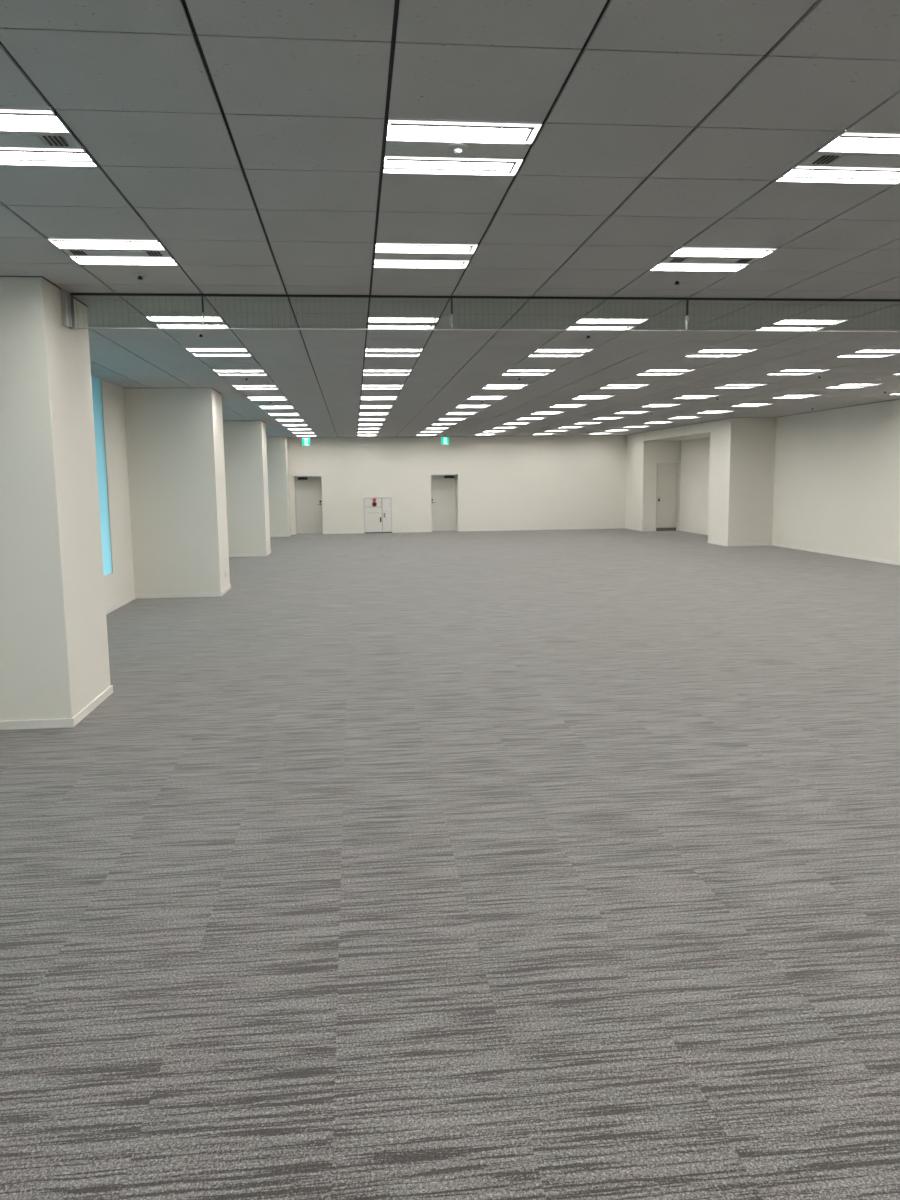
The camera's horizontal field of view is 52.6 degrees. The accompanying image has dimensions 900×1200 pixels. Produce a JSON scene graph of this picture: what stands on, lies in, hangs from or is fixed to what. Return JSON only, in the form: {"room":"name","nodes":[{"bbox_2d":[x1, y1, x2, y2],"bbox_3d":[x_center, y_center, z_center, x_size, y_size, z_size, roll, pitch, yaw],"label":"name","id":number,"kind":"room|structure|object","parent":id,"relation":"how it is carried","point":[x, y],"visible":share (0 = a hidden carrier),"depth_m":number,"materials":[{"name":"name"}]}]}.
{"room":"empty office floor","nodes":[
{"label":"empty office floor","id":0,"kind":"room"},
{"bbox_2d":[0,276,112,729],"bbox_3d":[-3.305,-0.706,6.550,1.261,3.100,1.046,-2,8,-6],"label":"pillar","id":1,"kind":"structure","parent":0,"point":[55,669],"depth_m":6.20,"materials":[{"name":"white paint"}]},
{"bbox_2d":[101,379,134,608],"bbox_3d":[-4.521,-1.345,11.441,0.160,3.110,34.260,-2,8,-6],"label":"wall","id":2,"kind":"structure","parent":0,"point":[119,586],"depth_m":12.44,"materials":[{"name":"white paint"}]},
{"bbox_2d":[91,375,113,576],"bbox_3d":[-4.353,-1.389,10.001,0.132,2.606,3.960,-2,8,-6],"label":"window","id":3,"kind":"structure","parent":2,"relation":"in","point":[96,382],"depth_m":11.73,"materials":[{"name":"blue glass"}]},
{"bbox_2d":[106,594,135,614],"bbox_3d":[-4.359,0.233,11.123,0.013,0.062,33.190,-2,8,-6],"label":"baseboard","id":4,"kind":"structure","parent":2,"relation":"attached to","point":[133,597],"depth_m":12.41,"materials":[{"name":"white plastic"}]},
{"bbox_2d":[123,387,230,598],"bbox_3d":[-4.062,-1.639,13.652,1.261,3.100,1.046,-2,8,-6],"label":"pillar","id":5,"kind":"structure","parent":0,"point":[175,440],"depth_m":13.17,"materials":[{"name":"white paint"}]},
{"bbox_2d":[223,420,270,556],"bbox_3d":[-4.820,-2.572,20.751,1.261,3.100,1.046,-2,8,-6],"label":"pillar","id":6,"kind":"structure","parent":0,"point":[245,446],"depth_m":20.29,"materials":[{"name":"white paint"}]},
{"bbox_2d":[266,436,290,536],"bbox_3d":[-5.577,-3.504,27.843,1.261,3.100,1.033,-2,8,-6],"label":"pillar","id":7,"kind":"structure","parent":0,"point":[277,446],"depth_m":27.41,"materials":[{"name":"white paint"}]},
{"bbox_2d":[0,528,899,1199],"bbox_3d":[2.129,0.047,12.586,13.626,0.120,35.160,-2,8,-6],"label":"floor","id":8,"kind":"structure","parent":0,"point":[516,864],"depth_m":3.80,"materials":[{"name":"carpet"}]},
{"bbox_2d":[0,0,899,437],"bbox_3d":[2.065,-3.022,11.923,13.326,0.120,34.460,-2,8,-6],"label":"ceiling","id":9,"kind":"structure","parent":0,"point":[247,138],"depth_m":4.35,"materials":[{"name":"tile"}]},
{"bbox_2d":[0,107,96,166],"bbox_3d":[-1.759,-1.831,3.541,0.588,0.080,0.592,-2,8,-6],"label":"ceiling light","id":10,"kind":"object","parent":9,"relation":"attached to","point":[25,133],"visible":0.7,"depth_m":3.56,"materials":[{"name":"plastic"}]},
{"bbox_2d":[40,134,70,146],"bbox_3d":[-1.547,-1.802,3.567,0.080,0.003,0.120,-2,8,-6],"label":"air vent","id":11,"kind":"object","parent":10,"relation":"attached to","point":[47,140],"depth_m":3.56,"materials":[{"name":"metal"}]},
{"bbox_2d":[48,238,176,264],"bbox_3d":[-1.949,-2.064,5.315,0.588,0.080,0.592,-2,8,-6],"label":"ceiling light","id":12,"kind":"object","parent":9,"relation":"attached to","point":[94,249],"visible":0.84,"depth_m":5.27,"materials":[{"name":"plastic"}]},
{"bbox_2d":[68,249,87,254],"bbox_3d":[-2.164,-2.023,5.298,0.080,0.003,0.120,-2,8,-6],"label":"air vent","id":13,"kind":"object","parent":12,"relation":"attached to","point":[70,251],"depth_m":5.28,"materials":[{"name":"metal"}]},
{"bbox_2d":[145,250,162,255],"bbox_3d":[-1.736,-2.035,5.342,0.080,0.003,0.120,-2,8,-6],"label":"air vent","id":14,"kind":"object","parent":12,"relation":"attached to","point":[147,252],"depth_m":5.33,"materials":[{"name":"metal"}]},
{"bbox_2d":[134,274,145,279],"bbox_3d":[-2.013,-2.096,5.913,0.072,0.029,0.072,-2,8,-6],"label":"sprinkler head","id":15,"kind":"object","parent":9,"relation":"attached to","point":[139,276],"visible":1,"depth_m":5.90},
{"bbox_2d":[146,315,228,327],"bbox_3d":[-2.203,-2.377,7.681,0.585,0.076,0.592,-2,8,-6],"label":"ceiling light","id":16,"kind":"object","parent":9,"relation":"attached to","point":[175,320],"visible":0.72,"depth_m":7.62,"materials":[{"name":"plastic"}]},
{"bbox_2d":[186,347,251,355],"bbox_3d":[-2.392,-2.611,9.456,0.585,0.076,0.592,-2,8,-6],"label":"ceiling light","id":17,"kind":"object","parent":9,"relation":"attached to","point":[194,351],"visible":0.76,"depth_m":9.40,"materials":[{"name":"plastic"}]},
{"bbox_2d":[213,369,266,374],"bbox_3d":[-2.582,-2.844,11.231,0.585,0.076,0.592,-2,8,-6],"label":"ceiling light","id":18,"kind":"object","parent":9,"relation":"attached to","point":[219,371],"visible":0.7,"depth_m":11.18,"materials":[{"name":"plastic"}]},
{"bbox_2d":[233,385,277,388],"bbox_3d":[-2.771,-3.077,13.005,0.585,0.076,0.592,-2,8,-6],"label":"ceiling light","id":19,"kind":"object","parent":9,"relation":"attached to","point":[236,386],"visible":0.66,"depth_m":12.95,"materials":[{"name":"plastic"}]},
{"bbox_2d":[248,397,286,399],"bbox_3d":[-2.960,-3.310,14.780,0.585,0.076,0.592,-2,8,-6],"label":"ceiling light","id":20,"kind":"object","parent":9,"relation":"attached to","point":[251,398],"visible":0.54,"depth_m":14.79,"materials":[{"name":"plastic"}]},
{"bbox_2d":[259,406,293,408],"bbox_3d":[-3.150,-3.543,16.555,0.585,0.076,0.592,-2,8,-6],"label":"ceiling light","id":21,"kind":"object","parent":9,"relation":"attached to","point":[262,407],"visible":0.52,"depth_m":16.62,"materials":[{"name":"plastic"}]},
{"bbox_2d":[268,413,299,415],"bbox_3d":[-3.339,-3.777,18.330,0.585,0.076,0.592,-2,8,-6],"label":"ceiling light","id":22,"kind":"object","parent":9,"relation":"attached to","point":[271,414],"visible":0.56,"depth_m":18.34,"materials":[{"name":"plastic"}]},
{"bbox_2d":[276,419,303,420],"bbox_3d":[-3.528,-4.010,20.105,0.585,0.076,0.592,-2,8,-6],"label":"ceiling light","id":23,"kind":"object","parent":9,"relation":"attached to","point":[276,419],"visible":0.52,"depth_m":20.06,"materials":[{"name":"plastic"}]},
{"bbox_2d":[282,424,307,425],"bbox_3d":[-3.718,-4.243,21.879,0.585,0.076,0.592,-2,8,-6],"label":"ceiling light","id":24,"kind":"object","parent":9,"relation":"attached to","point":[282,424],"visible":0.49,"depth_m":21.82,"materials":[{"name":"plastic"}]},
{"bbox_2d":[289,428,311,429],"bbox_3d":[-3.907,-4.476,23.654,0.585,0.076,0.592,-2,8,-6],"label":"ceiling light","id":25,"kind":"object","parent":9,"relation":"attached to","point":[290,428],"visible":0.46,"depth_m":23.72,"materials":[{"name":"plastic"}]},
{"bbox_2d":[302,435,309,445],"bbox_3d":[-4.278,-4.738,27.064,0.235,0.302,0.064,-2,8,-6],"label":"exit sign","id":26,"kind":"object","parent":9,"relation":"hanging from","point":[305,441],"visible":1,"depth_m":27.04,"materials":[{"name":"green plastic"}]},
{"bbox_2d":[359,419,384,420],"bbox_3d":[-1.738,-4.058,20.289,0.585,0.076,0.592,-2,8,-6],"label":"ceiling light","id":27,"kind":"object","parent":9,"relation":"attached to","point":[359,419],"visible":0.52,"depth_m":20.43,"materials":[{"name":"plastic"}]},
{"bbox_2d":[359,413,387,414],"bbox_3d":[-1.549,-3.824,18.515,0.585,0.076,0.592,-2,8,-6],"label":"ceiling light","id":28,"kind":"object","parent":9,"relation":"attached to","point":[359,413],"visible":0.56,"depth_m":18.62,"materials":[{"name":"plastic"}]},
{"bbox_2d":[360,405,392,407],"bbox_3d":[-1.360,-3.591,16.740,0.585,0.076,0.592,-2,8,-6],"label":"ceiling light","id":29,"kind":"object","parent":9,"relation":"attached to","point":[361,406],"visible":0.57,"depth_m":16.68,"materials":[{"name":"plastic"}]},
{"bbox_2d":[361,396,396,399],"bbox_3d":[-1.170,-3.358,14.965,0.585,0.076,0.592,-2,8,-6],"label":"ceiling light","id":30,"kind":"object","parent":9,"relation":"attached to","point":[362,397],"visible":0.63,"depth_m":14.91,"materials":[{"name":"plastic"}]},
{"bbox_2d":[362,385,402,388],"bbox_3d":[-0.981,-3.125,13.190,0.585,0.076,0.592,-2,8,-6],"label":"ceiling light","id":31,"kind":"object","parent":9,"relation":"attached to","point":[363,386],"visible":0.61,"depth_m":13.17,"materials":[{"name":"plastic"}]},
{"bbox_2d":[363,369,411,374],"bbox_3d":[-0.792,-2.891,11.415,0.585,0.076,0.592,-2,8,-6],"label":"ceiling light","id":32,"kind":"object","parent":9,"relation":"attached to","point":[366,371],"visible":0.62,"depth_m":11.36,"materials":[{"name":"plastic"}]},
{"bbox_2d":[365,348,422,356],"bbox_3d":[-0.602,-2.658,9.641,0.585,0.076,0.592,-2,8,-6],"label":"ceiling light","id":33,"kind":"object","parent":9,"relation":"attached to","point":[396,352],"visible":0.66,"depth_m":9.62,"materials":[{"name":"plastic"}]},
{"bbox_2d":[368,317,438,328],"bbox_3d":[-0.413,-2.425,7.866,0.585,0.076,0.592,-2,8,-6],"label":"ceiling light","id":34,"kind":"object","parent":9,"relation":"attached to","point":[430,322],"visible":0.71,"depth_m":7.81,"materials":[{"name":"plastic"}]},
{"bbox_2d":[374,242,477,267],"bbox_3d":[-0.161,-2.114,5.500,0.585,0.076,0.592,-2,8,-6],"label":"ceiling light","id":35,"kind":"object","parent":9,"relation":"attached to","point":[445,254],"visible":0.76,"depth_m":5.47,"materials":[{"name":"plastic"}]},
{"bbox_2d":[426,427,449,428],"bbox_3d":[-0.327,-4.572,24.023,0.585,0.076,0.592,-2,8,-6],"label":"ceiling light","id":36,"kind":"object","parent":9,"relation":"attached to","point":[427,427],"visible":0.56,"depth_m":24.09,"materials":[{"name":"plastic"}]},
{"bbox_2d":[431,423,456,424],"bbox_3d":[-0.138,-4.338,22.249,0.585,0.076,0.592,-2,8,-6],"label":"ceiling light","id":37,"kind":"object","parent":9,"relation":"attached to","point":[433,423],"visible":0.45,"depth_m":22.27,"materials":[{"name":"plastic"}]},
{"bbox_2d":[441,434,448,444],"bbox_3d":[-0.150,-4.848,27.490,0.235,0.302,0.064,-2,8,-6],"label":"exit sign","id":38,"kind":"object","parent":9,"relation":"hanging from","point":[444,440],"visible":1,"depth_m":27.47,"materials":[{"name":"green plastic"}]},
{"bbox_2d":[438,418,465,419],"bbox_3d":[0.051,-4.105,20.474,0.585,0.076,0.592,-2,8,-6],"label":"ceiling light","id":39,"kind":"object","parent":9,"relation":"attached to","point":[440,418],"visible":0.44,"depth_m":20.54,"materials":[{"name":"plastic"}]},
{"bbox_2d":[446,412,476,414],"bbox_3d":[0.241,-3.872,18.699,0.585,0.076,0.592,-2,8,-6],"label":"ceiling light","id":40,"kind":"object","parent":9,"relation":"attached to","point":[448,413],"visible":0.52,"depth_m":18.71,"materials":[{"name":"plastic"}]},
{"bbox_2d":[383,118,541,175],"bbox_3d":[0.029,-1.881,3.725,0.585,0.076,0.592,-2,8,-6],"label":"ceiling light","id":41,"kind":"object","parent":9,"relation":"attached to","point":[410,143],"visible":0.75,"depth_m":3.68,"materials":[{"name":"plastic"}]},
{"bbox_2d":[446,142,469,154],"bbox_3d":[0.033,-1.826,3.697,0.096,0.028,0.096,-2,8,-6],"label":"smoke detector","id":42,"kind":"object","parent":41,"relation":"attached to","point":[458,148],"visible":1,"depth_m":3.68,"materials":[{"name":"plastic"}]},
{"bbox_2d":[456,405,489,407],"bbox_3d":[0.430,-3.639,16.924,0.585,0.076,0.592,-2,8,-6],"label":"ceiling light","id":43,"kind":"object","parent":9,"relation":"attached to","point":[458,406],"visible":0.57,"depth_m":16.97,"materials":[{"name":"plastic"}]},
{"bbox_2d":[60,289,899,331],"bbox_3d":[3.212,-2.199,7.003,11.895,0.245,0.185,-2,8,-6],"label":"barrier","id":44,"kind":"object","parent":9,"relation":"hanging from","point":[67,305],"visible":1,"depth_m":6.72,"materials":[{"name":"clear glass"}]},
{"bbox_2d":[468,396,506,398],"bbox_3d":[0.619,-3.405,15.150,0.585,0.076,0.592,-2,8,-6],"label":"ceiling light","id":45,"kind":"object","parent":9,"relation":"attached to","point":[470,397],"visible":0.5,"depth_m":15.13,"materials":[{"name":"plastic"}]},
{"bbox_2d":[483,384,527,388],"bbox_3d":[0.809,-3.172,13.375,0.585,0.076,0.592,-2,8,-6],"label":"ceiling light","id":46,"kind":"object","parent":9,"relation":"attached to","point":[488,386],"visible":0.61,"depth_m":13.36,"materials":[{"name":"plastic"}]},
{"bbox_2d":[502,369,555,374],"bbox_3d":[0.998,-2.939,11.600,0.585,0.076,0.592,-2,8,-6],"label":"ceiling light","id":47,"kind":"object","parent":9,"relation":"attached to","point":[509,371],"visible":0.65,"depth_m":11.54,"materials":[{"name":"plastic"}]},
{"bbox_2d":[516,418,543,419],"bbox_3d":[1.841,-4.153,20.659,0.585,0.076,0.592,-2,8,-6],"label":"ceiling light","id":48,"kind":"object","parent":9,"relation":"attached to","point":[518,418],"visible":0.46,"depth_m":20.66,"materials":[{"name":"plastic"}]},
{"bbox_2d":[532,433,554,434],"bbox_3d":[2.874,-5.133,27.942,0.585,0.076,0.592,-2,8,-6],"label":"ceiling light","id":49,"kind":"object","parent":9,"relation":"attached to","point":[536,433],"visible":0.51,"depth_m":27.68,"materials":[{"name":"plastic"}]},
{"bbox_2d":[532,412,562,413],"bbox_3d":[2.031,-3.920,18.884,0.585,0.076,0.592,-2,8,-6],"label":"ceiling light","id":50,"kind":"object","parent":9,"relation":"attached to","point":[534,412],"visible":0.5,"depth_m":18.83,"materials":[{"name":"plastic"}]},
{"bbox_2d":[528,348,592,356],"bbox_3d":[1.188,-2.706,9.825,0.585,0.076,0.592,-2,8,-6],"label":"ceiling light","id":51,"kind":"object","parent":9,"relation":"attached to","point":[538,352],"visible":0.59,"depth_m":9.83,"materials":[{"name":"plastic"}]},
{"bbox_2d":[550,404,586,406],"bbox_3d":[2.220,-3.686,17.109,0.585,0.076,0.592,-2,8,-6],"label":"ceiling light","id":52,"kind":"object","parent":9,"relation":"attached to","point":[555,405],"visible":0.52,"depth_m":17.02,"materials":[{"name":"plastic"}]},
{"bbox_2d":[559,426,584,427],"bbox_3d":[3.252,-4.667,24.393,0.585,0.076,0.592,-2,8,-6],"label":"ceiling light","id":53,"kind":"object","parent":9,"relation":"attached to","point":[575,426],"visible":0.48,"depth_m":24.47,"materials":[{"name":"plastic"}]},
{"bbox_2d":[575,422,601,423],"bbox_3d":[3.442,-4.434,22.618,0.585,0.076,0.592,-2,8,-6],"label":"ceiling light","id":54,"kind":"object","parent":9,"relation":"attached to","point":[579,422],"visible":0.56,"depth_m":22.64,"materials":[{"name":"plastic"}]},
{"bbox_2d":[572,395,614,398],"bbox_3d":[2.409,-3.453,15.334,0.585,0.076,0.592,-2,8,-6],"label":"ceiling light","id":55,"kind":"object","parent":9,"relation":"attached to","point":[585,396],"visible":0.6,"depth_m":15.35,"materials":[{"name":"plastic"}]},
{"bbox_2d":[566,317,647,329],"bbox_3d":[1.377,-2.473,8.051,0.585,0.076,0.592,-2,8,-6],"label":"ceiling light","id":56,"kind":"object","parent":9,"relation":"attached to","point":[598,323],"visible":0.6,"depth_m":8.01,"materials":[{"name":"plastic"}]},
{"bbox_2d":[594,417,623,418],"bbox_3d":[3.631,-4.200,20.843,0.585,0.076,0.592,-2,8,-6],"label":"ceiling light","id":57,"kind":"object","parent":9,"relation":"attached to","point":[598,417],"visible":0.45,"depth_m":20.84,"materials":[{"name":"plastic"}]},
{"bbox_2d":[600,384,648,388],"bbox_3d":[2.599,-3.220,13.560,0.585,0.076,0.592,-2,8,-6],"label":"ceiling light","id":58,"kind":"object","parent":9,"relation":"attached to","point":[609,386],"visible":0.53,"depth_m":13.55,"materials":[{"name":"plastic"}]},
{"bbox_2d":[615,411,649,413],"bbox_3d":[3.821,-3.967,19.069,0.585,0.076,0.592,-2,8,-6],"label":"ceiling light","id":59,"kind":"object","parent":9,"relation":"attached to","point":[621,412],"visible":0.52,"depth_m":19.08,"materials":[{"name":"plastic"}]},
{"bbox_2d":[623,426,648,427],"bbox_3d":[5.042,-4.714,24.578,0.585,0.076,0.592,-2,8,-6],"label":"ceiling light","id":60,"kind":"object","parent":9,"relation":"attached to","point":[627,426],"visible":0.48,"depth_m":24.51,"materials":[{"name":"plastic"}]},
{"bbox_2d":[641,404,679,406],"bbox_3d":[4.010,-3.734,17.294,0.585,0.076,0.592,-2,8,-6],"label":"ceiling light","id":61,"kind":"object","parent":9,"relation":"attached to","point":[649,405],"visible":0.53,"depth_m":17.31,"materials":[{"name":"plastic"}]},
{"bbox_2d":[636,369,695,374],"bbox_3d":[2.788,-2.987,11.785,0.585,0.076,0.592,-2,8,-6],"label":"ceiling light","id":62,"kind":"object","parent":9,"relation":"attached to","point":[650,371],"visible":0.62,"depth_m":11.73,"materials":[{"name":"plastic"}]},
{"bbox_2d":[672,279,681,284],"bbox_3d":[1.567,-2.191,6.282,0.072,0.029,0.072,-2,8,-6],"label":"sprinkler head","id":63,"kind":"object","parent":9,"relation":"attached to","point":[676,281],"visible":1,"depth_m":6.27},
{"bbox_2d":[668,417,697,418],"bbox_3d":[5.421,-4.248,21.028,0.585,0.076,0.592,-2,8,-6],"label":"ceiling light","id":64,"kind":"object","parent":9,"relation":"attached to","point":[673,417],"visible":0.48,"depth_m":21.13,"materials":[{"name":"plastic"}]},
{"bbox_2d":[674,395,718,398],"bbox_3d":[4.199,-3.501,15.519,0.585,0.076,0.592,-2,8,-6],"label":"ceiling light","id":65,"kind":"object","parent":9,"relation":"attached to","point":[684,396],"visible":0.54,"depth_m":15.48,"materials":[{"name":"plastic"}]},
{"bbox_2d":[650,245,776,270],"bbox_3d":[1.631,-2.160,5.685,0.588,0.080,0.592,-2,8,-6],"label":"ceiling light","id":66,"kind":"object","parent":9,"relation":"attached to","point":[707,257],"visible":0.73,"depth_m":5.64,"materials":[{"name":"plastic"}]},
{"bbox_2d":[668,257,686,261],"bbox_3d":[1.416,-2.119,5.667,0.080,0.003,0.120,-2,8,-6],"label":"air vent","id":67,"kind":"object","parent":66,"relation":"attached to","point":[672,259],"depth_m":5.65,"materials":[{"name":"metal"}]},
{"bbox_2d":[734,258,753,262],"bbox_3d":[1.843,-2.130,5.711,0.080,0.003,0.120,-2,8,-6],"label":"air vent","id":68,"kind":"object","parent":66,"relation":"attached to","point":[739,260],"depth_m":5.69,"materials":[{"name":"metal"}]},
{"bbox_2d":[698,411,730,412],"bbox_3d":[5.610,-4.015,19.253,0.585,0.076,0.592,-2,8,-6],"label":"ceiling light","id":69,"kind":"object","parent":9,"relation":"attached to","point":[703,411],"visible":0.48,"depth_m":19.28,"materials":[{"name":"plastic"}]},
{"bbox_2d":[685,348,757,356],"bbox_3d":[2.977,-2.753,10.010,0.585,0.076,0.592,-2,8,-6],"label":"ceiling light","id":70,"kind":"object","parent":9,"relation":"attached to","point":[705,352],"visible":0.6,"depth_m":9.99,"materials":[{"name":"plastic"}]},
{"bbox_2d":[715,384,765,387],"bbox_3d":[4.388,-3.268,13.744,0.585,0.076,0.592,-2,8,-6],"label":"ceiling light","id":71,"kind":"object","parent":9,"relation":"attached to","point":[727,385],"visible":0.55,"depth_m":13.69,"materials":[{"name":"plastic"}]},
{"bbox_2d":[734,404,769,405],"bbox_3d":[5.800,-3.781,17.479,0.585,0.076,0.592,-2,8,-6],"label":"ceiling light","id":72,"kind":"object","parent":9,"relation":"attached to","point":[739,404],"visible":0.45,"depth_m":17.42,"materials":[{"name":"plastic"}]},
{"bbox_2d":[775,395,818,397],"bbox_3d":[5.989,-3.548,15.704,0.585,0.076,0.592,-2,8,-6],"label":"ceiling light","id":73,"kind":"object","parent":9,"relation":"attached to","point":[785,396],"visible":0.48,"depth_m":15.71,"materials":[{"name":"plastic"}]},
{"bbox_2d":[767,369,830,374],"bbox_3d":[4.578,-3.034,11.970,0.585,0.076,0.592,-2,8,-6],"label":"ceiling light","id":74,"kind":"object","parent":9,"relation":"attached to","point":[807,371],"visible":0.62,"depth_m":11.91,"materials":[{"name":"plastic"}]},
{"bbox_2d":[756,319,846,330],"bbox_3d":[3.167,-2.520,8.235,0.585,0.076,0.592,-2,8,-6],"label":"ceiling light","id":75,"kind":"object","parent":9,"relation":"attached to","point":[785,324],"visible":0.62,"depth_m":8.19,"materials":[{"name":"plastic"}]},
{"bbox_2d":[776,129,899,183],"bbox_3d":[1.820,-1.926,3.910,0.588,0.080,0.592,-2,8,-6],"label":"ceiling light","id":76,"kind":"object","parent":9,"relation":"attached to","point":[856,154],"visible":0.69,"depth_m":3.91,"materials":[{"name":"plastic"}]},
{"bbox_2d":[809,154,841,164],"bbox_3d":[1.605,-1.885,3.892,0.080,0.003,0.120,-2,8,-6],"label":"air vent","id":77,"kind":"object","parent":76,"relation":"attached to","point":[820,159],"depth_m":3.89,"materials":[{"name":"metal"}]},
{"bbox_2d":[826,384,878,387],"bbox_3d":[6.178,-3.315,13.929,0.585,0.076,0.592,-2,8,-6],"label":"ceiling light","id":78,"kind":"object","parent":9,"relation":"attached to","point":[841,385],"visible":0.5,"depth_m":13.92,"materials":[{"name":"plastic"}]},
{"bbox_2d":[837,349,899,356],"bbox_3d":[4.767,-2.801,10.195,0.585,0.076,0.592,-2,8,-6],"label":"ceiling light","id":79,"kind":"object","parent":9,"relation":"attached to","point":[865,352],"visible":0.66,"depth_m":10.21,"materials":[{"name":"plastic"}]},
{"bbox_2d":[288,435,625,533],"bbox_3d":[0.302,-3.779,29.303,13.426,3.110,0.580,-2,8,-6],"label":"wall","id":80,"kind":"structure","parent":0,"point":[503,482],"depth_m":29.05,"materials":[{"name":"white paint"}]},
{"bbox_2d":[295,476,322,533],"bbox_3d":[-4.493,-3.036,29.061,0.844,1.824,0.122,-2,8,-6],"label":"door","id":81,"kind":"structure","parent":80,"relation":"in","point":[309,518],"depth_m":29.07,"materials":[{"name":"metal"}]},
{"bbox_2d":[363,496,391,532],"bbox_3d":[-2.283,-2.702,28.826,0.895,1.168,0.096,-2,8,-6],"label":"cabinet","id":82,"kind":"object","parent":80,"relation":"attached to","point":[377,509],"visible":1,"depth_m":28.84,"materials":[{"name":"metal"}]},
{"bbox_2d":[298,435,581,437],"bbox_3d":[0.328,-5.186,28.822,10.798,0.014,0.010,-2,8,-6],"label":"trim","id":83,"kind":"structure","parent":80,"relation":"attached to","point":[564,435],"depth_m":28.78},
{"bbox_2d":[431,475,456,530],"bbox_3d":[-0.214,-3.145,29.503,0.846,1.814,0.122,-2,8,-6],"label":"door","id":84,"kind":"structure","parent":80,"relation":"in","point":[443,487],"depth_m":29.52,"materials":[{"name":"metal"}]},
{"bbox_2d":[291,527,624,534],"bbox_3d":[0.367,-2.230,29.213,10.798,0.062,0.013,-2,8,-6],"label":"baseboard","id":85,"kind":"structure","parent":80,"relation":"attached to","point":[571,527],"depth_m":29.33,"materials":[{"name":"white plastic"}]},
{"bbox_2d":[625,418,775,543],"bbox_3d":[6.795,-3.367,25.572,1.300,3.110,8.250,-2,8,-6],"label":"wall","id":86,"kind":"structure","parent":0,"point":[726,467],"depth_m":22.38,"materials":[{"name":"white paint"}]},
{"bbox_2d":[656,463,677,530],"bbox_3d":[6.659,-3.158,27.939,0.658,2.077,0.048,-2,8,-6],"label":"door","id":87,"kind":"structure","parent":86,"relation":"in","point":[667,474],"depth_m":27.95,"materials":[{"name":"metal"}]},
{"bbox_2d":[629,399,897,434],"bbox_3d":[8.040,-3.124,12.547,1.110,0.014,34.260,-2,8,-6],"label":"trim","id":88,"kind":"structure","parent":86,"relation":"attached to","point":[896,399],"depth_m":21.31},
{"bbox_2d":[772,399,899,561],"bbox_3d":[9.134,-1.175,8.838,0.200,3.110,26.210,-2,8,-6],"label":"wall","id":89,"kind":"structure","parent":0,"point":[837,471],"depth_m":18.60,"materials":[{"name":"white paint"}]},
{"bbox_2d":[625,527,899,564],"bbox_3d":[8.112,-0.169,12.943,1.183,0.062,34.260,-2,8,-6],"label":"baseboard","id":90,"kind":"structure","parent":89,"relation":"attached to","point":[773,544],"depth_m":20.86,"materials":[{"name":"white plastic"}]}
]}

